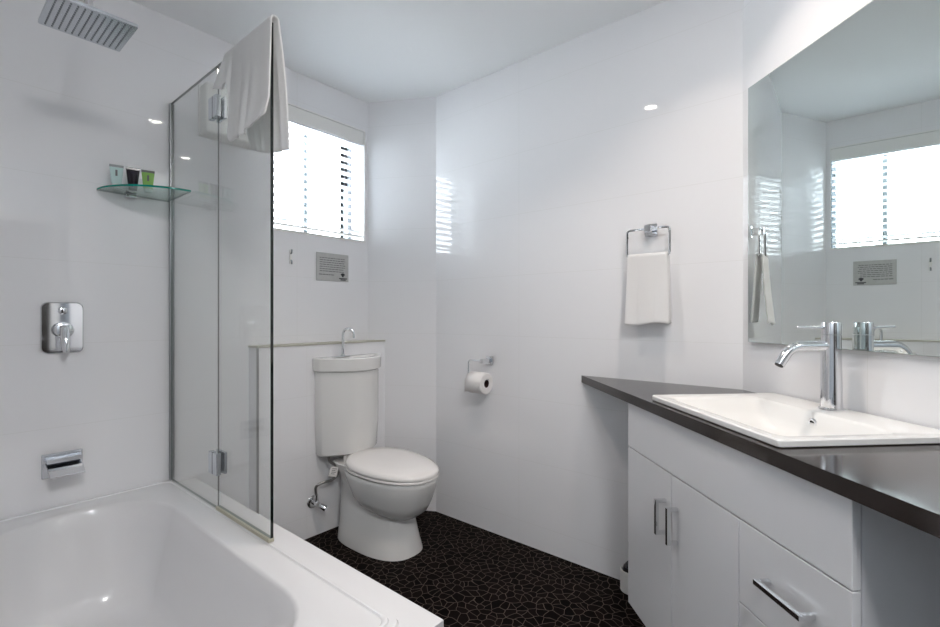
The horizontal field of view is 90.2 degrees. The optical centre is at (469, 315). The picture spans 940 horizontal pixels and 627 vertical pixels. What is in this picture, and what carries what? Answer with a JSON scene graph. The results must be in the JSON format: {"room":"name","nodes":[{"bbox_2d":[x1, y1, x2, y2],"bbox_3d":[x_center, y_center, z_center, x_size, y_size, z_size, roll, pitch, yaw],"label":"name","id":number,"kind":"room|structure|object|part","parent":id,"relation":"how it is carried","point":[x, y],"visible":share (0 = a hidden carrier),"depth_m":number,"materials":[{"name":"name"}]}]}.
{"room":"bathroom","nodes":[
{"label":"bathroom","id":0,"kind":"room"},
{"bbox_2d":[0,0,366,519],"bbox_3d":[-1.346,-0.073,2.324,0.250,2.553,2.110,0,0,40],"label":"wall","id":1,"kind":"structure","parent":0,"point":[72,107],"depth_m":2.01,"materials":[{"name":"white tile"}]},
{"bbox_2d":[40,302,82,353],"bbox_3d":[-1.563,0.046,1.804,0.085,0.198,0.128,0,0,40],"label":"mixer","id":2,"kind":"object","parent":1,"relation":"attached to","point":[61,323],"visible":1,"depth_m":1.81,"materials":[{"name":"silver metal"}]},
{"bbox_3d":[-1.575,0.054,1.813,0.040,0.062,0.062,0,0,40],"label":"handle","id":3,"kind":"part","parent":2,"relation":"part of","materials":[{"name":"silver metal"}]},
{"bbox_3d":[-1.553,0.085,1.795,0.059,0.108,0.028,0,0,40],"label":"lever","id":4,"kind":"part","parent":2,"relation":"part of","materials":[{"name":"silver metal"}]},
{"bbox_2d":[41,449,84,479],"bbox_3d":[-1.556,0.577,1.797,0.104,0.092,0.122,0,0,40],"label":"spout","id":5,"kind":"object","parent":1,"relation":"attached to","point":[60,464],"visible":1,"depth_m":1.79,"materials":[{"name":"silver metal"}]},
{"bbox_3d":[-1.575,0.552,1.816,0.038,0.018,0.104,0,0,40],"label":"spout","id":6,"kind":"part","parent":5,"relation":"part of","materials":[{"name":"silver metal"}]},
{"bbox_2d":[97,184,190,201],"bbox_3d":[-1.340,-0.515,1.925,0.268,0.028,0.258,0,0,40],"label":"corner shelf","id":7,"kind":"object","parent":1,"relation":"attached to","point":[129,195],"visible":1,"depth_m":1.95,"materials":[{"name":"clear glass"}]},
{"bbox_2d":[109,164,123,188],"bbox_3d":[-1.438,-0.568,1.903,0.033,0.093,0.039,0,0,15],"label":"toiletry tube","id":8,"kind":"object","parent":7,"relation":"on","point":[116,171],"visible":0.91,"depth_m":1.90,"materials":[{"name":"white"}]},
{"bbox_2d":[126,167,139,190],"bbox_3d":[-1.398,-0.568,1.940,0.033,0.093,0.039,0,0,15],"label":"toiletry tube","id":9,"kind":"object","parent":7,"relation":"on","point":[132,173],"visible":0.88,"depth_m":1.93,"materials":[{"name":"black plastic"}]},
{"bbox_2d":[141,169,154,192],"bbox_3d":[-1.360,-0.568,1.976,0.033,0.093,0.039,0,0,15],"label":"toiletry tube","id":10,"kind":"object","parent":7,"relation":"on","point":[147,176],"visible":0.95,"depth_m":1.97,"materials":[{"name":"green plastic"}]},
{"bbox_2d":[290,249,292,263],"bbox_3d":[-0.975,-0.323,2.556,0.019,0.081,0.012,0,0,40],"label":"cleat","id":11,"kind":"object","parent":1,"relation":"attached to","point":[291,250],"visible":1,"depth_m":2.56,"materials":[{"name":"silver metal"}]},
{"bbox_2d":[273,102,364,242],"bbox_3d":[-0.938,-0.810,2.784,0.224,0.706,0.600,0,0,40],"label":"window","id":12,"kind":"structure","parent":1,"relation":"in","point":[305,232],"depth_m":2.85,"materials":[{"name":"grey"}]},
{"bbox_2d":[274,105,363,237],"bbox_3d":[-0.877,-0.825,2.733,0.055,0.660,0.587,0,0,40],"label":"blind","id":13,"kind":"object","parent":12,"relation":"attached to","point":[301,121],"visible":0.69,"depth_m":2.73,"materials":[{"name":"white plastic"}]},
{"bbox_3d":[-0.880,-0.500,2.735,0.044,0.010,0.576,0,0,40],"label":"rail","id":14,"kind":"part","parent":13,"relation":"part of","materials":[{"name":"white plastic"}]},
{"bbox_3d":[-0.991,-0.812,2.829,0.085,0.686,0.588,0,0,40],"label":"frame","id":15,"kind":"part","parent":12,"relation":"part of","materials":[{"name":"grey"}]},
{"bbox_2d":[316,252,347,281],"bbox_3d":[-0.810,-0.287,2.763,0.005,0.162,0.218,0,0,40],"label":"wall sign","id":16,"kind":"object","parent":1,"relation":"attached to","point":[329,267],"visible":1,"depth_m":2.75,"materials":[{"name":"grey"}]},
{"bbox_2d":[198,82,384,539],"bbox_3d":[-0.909,0.056,2.572,0.099,2.294,1.042,0,0,40],"label":"wall","id":17,"kind":"structure","parent":0,"point":[297,468],"depth_m":2.46,"materials":[{"name":"white paint"}]},
{"bbox_2d":[256,348,258,513],"bbox_3d":[-1.052,0.681,2.320,0.011,1.043,0.008,0,0,40],"label":"trim","id":18,"kind":"structure","parent":17,"relation":"attached to","point":[257,349],"depth_m":2.32,"materials":[{"name":"grey"}]},
{"bbox_2d":[248,340,384,347],"bbox_3d":[-0.831,0.155,2.661,0.105,0.010,0.809,0,0,40],"label":"trim","id":19,"kind":"structure","parent":17,"relation":"on","point":[351,341],"depth_m":2.55,"materials":[{"name":"beige"}]},
{"bbox_2d":[307,457,338,510],"bbox_3d":[-0.799,0.911,2.547,0.165,0.292,0.080,0,0,-13],"label":"valve","id":20,"kind":"object","parent":17,"relation":"attached to","point":[313,501],"visible":0.98,"depth_m":2.53,"materials":[{"name":"silver metal"}]},
{"bbox_3d":[-0.797,1.035,2.533,0.049,0.044,0.034,0,0,0],"label":"knob","id":21,"kind":"part","parent":20,"relation":"part of","materials":[{"name":"silver metal"}]},
{"bbox_2d":[131,0,665,102],"bbox_3d":[-0.179,-1.410,1.031,3.800,0.120,3.350,0,0,40],"label":"ceiling","id":22,"kind":"structure","parent":0,"point":[368,51],"depth_m":2.21,"materials":[{"name":"white paint"}]},
{"bbox_2d":[38,0,137,51],"bbox_3d":[-1.178,-1.122,1.446,0.208,0.455,0.206,0,0,40],"label":"shower","id":23,"kind":"object","parent":22,"relation":"hanging from","point":[76,18],"visible":1,"depth_m":1.44,"materials":[{"name":"silver metal"}]},
{"bbox_3d":[-1.178,-1.142,1.446,0.060,0.414,0.060,0,0,40],"label":"ceiling arm","id":24,"kind":"part","parent":23,"relation":"part of","materials":[{"name":"silver metal"}]},
{"bbox_2d":[367,97,435,510],"bbox_3d":[-0.418,-0.073,2.980,0.508,2.553,0.120,0,0,10],"label":"wall","id":25,"kind":"structure","parent":0,"point":[401,134],"depth_m":2.92,"materials":[{"name":"white paint"}]},
{"bbox_2d":[305,511,645,626],"bbox_3d":[-0.179,1.263,1.031,3.800,0.120,3.350,0,0,40],"label":"floor","id":26,"kind":"structure","parent":0,"point":[464,574],"depth_m":2.13,"materials":[{"name":"black tile"}]},
{"bbox_2d":[179,478,443,626],"bbox_3d":[-0.957,0.980,1.348,1.598,0.446,0.871,0,0,40],"label":"surround","id":27,"kind":"object","parent":26,"relation":"on","point":[407,613],"visible":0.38,"depth_m":1.40,"materials":[{"name":"white plastic"}]},
{"bbox_2d":[0,480,398,626],"bbox_3d":[-1.003,0.932,1.334,1.544,0.392,0.782,0,0,40],"label":"bathtub","id":28,"kind":"object","parent":27,"relation":"on","point":[159,554],"visible":0.95,"depth_m":1.68,"materials":[{"name":"white ceramic"}]},
{"bbox_2d":[169,22,273,542],"bbox_3d":[-1.001,-0.110,1.818,0.923,1.694,0.041,0,0,40],"label":"screen","id":29,"kind":"object","parent":28,"relation":"on","point":[217,106],"visible":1,"depth_m":1.86,"materials":[{"name":"clear glass"}]},
{"bbox_3d":[-1.155,-0.111,1.953,0.503,1.692,0.010,0,0,40],"label":"fixed panel","id":30,"kind":"part","parent":29,"relation":"part of","materials":[{"name":"clear glass"}]},
{"bbox_3d":[-0.803,-0.117,1.657,0.413,1.680,0.010,0,0,40],"label":"door panel","id":31,"kind":"part","parent":29,"relation":"part of","materials":[{"name":"clear glass"}]},
{"bbox_2d":[212,15,289,152],"bbox_3d":[-0.789,-0.761,1.648,0.446,0.422,0.105,0,0,40],"label":"bath towel","id":32,"kind":"object","parent":29,"relation":"hanging from","point":[245,69],"visible":0.98,"depth_m":1.57,"materials":[{"name":"white fabric"}]},
{"bbox_2d":[312,327,438,560],"bbox_3d":[-0.457,0.633,2.492,0.691,1.139,0.426,0,0,40],"label":"toilet","id":33,"kind":"object","parent":26,"relation":"on","point":[384,490],"visible":1,"depth_m":2.46,"materials":[{"name":"white ceramic"}]},
{"bbox_2d":[312,353,380,372],"bbox_3d":[-0.642,0.267,2.647,0.207,0.076,0.426,0,0,40],"label":"basin","id":34,"kind":"object","parent":33,"relation":"in","point":[361,363],"depth_m":2.54,"materials":[{"name":"white ceramic"}]},
{"bbox_3d":[-0.692,0.144,2.650,0.083,0.162,0.028,0,0,1],"label":"spout","id":35,"kind":"part","parent":33,"relation":"part of","materials":[{"name":"silver metal"}]},
{"bbox_3d":[-0.407,0.795,2.450,0.558,0.026,0.386,0,0,40],"label":"seat","id":36,"kind":"part","parent":33,"relation":"part of","materials":[{"name":"white plastic"}]},
{"bbox_3d":[-0.405,0.768,2.448,0.556,0.052,0.388,0,0,40],"label":"lid","id":37,"kind":"part","parent":33,"relation":"part of","materials":[{"name":"white plastic"}]},
{"bbox_2d":[620,561,627,594],"bbox_3d":[0.704,1.095,2.052,0.086,0.214,0.086,0,0,40],"label":"toilet brush","id":38,"kind":"object","parent":26,"relation":"on","point":[624,568],"visible":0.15,"depth_m":2.03,"materials":[{"name":"white plastic"}]},
{"bbox_2d":[628,403,939,626],"bbox_3d":[0.847,0.761,1.311,0.498,0.882,0.935,0,0,-5],"label":"vanity cabinet","id":39,"kind":"object","parent":26,"relation":"on","point":[720,535],"visible":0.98,"depth_m":1.08,"materials":[{"name":"white laminate"}]},
{"bbox_3d":[0.617,0.782,1.603,0.018,0.582,0.314,0,0,-5],"label":"door","id":40,"kind":"part","parent":39,"relation":"part of","materials":[{"name":"white paint"}]},
{"bbox_3d":[0.601,0.633,1.478,0.036,0.111,0.011,0,0,-5],"label":"handle","id":41,"kind":"part","parent":39,"relation":"part of","materials":[{"name":"silver metal"}]},
{"bbox_3d":[0.607,0.633,1.408,0.036,0.111,0.011,0,0,-5],"label":"handle","id":42,"kind":"part","parent":39,"relation":"part of","materials":[{"name":"silver metal"}]},
{"bbox_3d":[0.644,0.782,1.288,0.018,0.582,0.312,0,0,-5],"label":"door","id":43,"kind":"part","parent":39,"relation":"part of","materials":[{"name":"white paint"}]},
{"bbox_3d":[0.644,0.404,1.294,0.018,0.166,0.935,0,0,-5],"label":"panel","id":44,"kind":"part","parent":39,"relation":"part of","materials":[{"name":"white laminate"}]},
{"bbox_3d":[0.671,0.784,0.979,0.018,0.189,0.304,0,0,-5],"label":"drawer","id":45,"kind":"part","parent":39,"relation":"part of","materials":[{"name":"white paint"}]},
{"bbox_2d":[581,375,939,537],"bbox_3d":[0.883,0.303,1.060,0.481,0.034,2.439,0,0,-5],"label":"benchtop","id":46,"kind":"object","parent":39,"relation":"on","point":[901,483],"visible":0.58,"depth_m":0.93,"materials":[{"name":"brown stone"}]},
{"bbox_2d":[652,393,939,447],"bbox_3d":[0.864,0.308,1.320,0.448,0.081,0.584,0,0,-5],"label":"basin","id":47,"kind":"object","parent":46,"relation":"in","point":[777,420],"visible":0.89,"depth_m":1.29,"materials":[{"name":"white ceramic"}]},
{"bbox_2d":[774,322,844,410],"bbox_3d":[0.967,0.142,1.337,0.202,0.250,0.062,0,0,-5],"label":"mixer","id":48,"kind":"object","parent":47,"relation":"on","point":[830,345],"visible":1,"depth_m":1.32,"materials":[{"name":"silver metal"}]},
{"bbox_3d":[0.944,0.110,1.335,0.156,0.076,0.028,0,0,-5],"label":"spout","id":49,"kind":"part","parent":48,"relation":"part of","materials":[{"name":"silver metal"}]},
{"bbox_3d":[0.972,0.033,1.338,0.082,0.010,0.008,0,0,-5],"label":"lever","id":50,"kind":"part","parent":48,"relation":"part of","materials":[{"name":"silver metal"}]},
{"bbox_3d":[0.646,0.584,0.968,0.036,0.011,0.129,0,0,-5],"label":"handle","id":51,"kind":"part","parent":39,"relation":"part of","materials":[{"name":"silver metal"}]},
{"bbox_3d":[0.671,0.588,0.979,0.018,0.197,0.304,0,0,-5],"label":"drawer","id":52,"kind":"part","parent":39,"relation":"part of","materials":[{"name":"white laminate"}]},
{"bbox_2d":[436,0,742,579],"bbox_3d":[0.465,-0.073,2.395,1.715,2.553,0.120,0,0,40],"label":"wall","id":53,"kind":"structure","parent":0,"point":[546,161],"depth_m":2.26,"materials":[{"name":"white paint"}]},
{"bbox_2d":[468,356,493,379],"bbox_3d":[0.062,0.285,2.598,0.145,0.127,0.084,0,0,40],"label":"holder","id":54,"kind":"object","parent":53,"relation":"attached to","point":[489,360],"visible":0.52,"depth_m":2.59,"materials":[{"name":"silver metal"}]},
{"bbox_2d":[465,371,492,393],"bbox_3d":[0.049,0.365,2.566,0.104,0.119,0.121,0,0,40],"label":"toilet roll","id":55,"kind":"object","parent":54,"relation":"hanging from","point":[475,382],"visible":1,"depth_m":2.53,"materials":[{"name":"white paper"}]},
{"bbox_3d":[0.084,0.246,2.574,0.024,0.024,0.075,0,0,40],"label":"post","id":56,"kind":"part","parent":54,"relation":"part of","materials":[{"name":"silver metal"}]},
{"bbox_3d":[0.110,0.246,2.605,0.048,0.048,0.011,0,0,40],"label":"wall plate","id":57,"kind":"part","parent":54,"relation":"part of","materials":[{"name":"silver metal"}]},
{"bbox_2d":[626,223,670,256],"bbox_3d":[0.774,-0.324,2.018,0.190,0.149,0.057,0,0,40],"label":"towel ring","id":58,"kind":"object","parent":53,"relation":"attached to","point":[649,230],"visible":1,"depth_m":2.00,"materials":[{"name":"silver metal"}]},
{"bbox_2d":[625,252,671,324],"bbox_3d":[0.762,-0.114,1.996,0.188,0.309,0.071,0,0,40],"label":"hand towel","id":59,"kind":"object","parent":58,"relation":"hanging from","point":[648,289],"visible":1,"depth_m":1.98,"materials":[{"name":"white fabric"}]},
{"bbox_3d":[0.771,-0.372,2.014,0.028,0.030,0.048,0,0,40],"label":"post","id":60,"kind":"part","parent":58,"relation":"part of","materials":[{"name":"silver metal"}]},
{"bbox_3d":[0.789,-0.373,2.036,0.052,0.052,0.011,0,0,40],"label":"wall plate","id":61,"kind":"part","parent":58,"relation":"part of","materials":[{"name":"silver metal"}]},
{"bbox_2d":[743,0,939,429],"bbox_3d":[1.189,-0.073,1.031,0.120,2.553,1.648,0,0,-5],"label":"wall","id":62,"kind":"structure","parent":0,"point":[900,387],"depth_m":1.51,"materials":[{"name":"white tile"}]},
{"bbox_2d":[748,0,939,356],"bbox_3d":[1.112,-0.380,1.114,0.005,0.954,1.302,0,0,-6],"label":"mirror","id":63,"kind":"object","parent":62,"relation":"attached to","point":[844,134],"visible":1,"depth_m":1.33,"materials":[{"name":"white mirror"}]}
]}

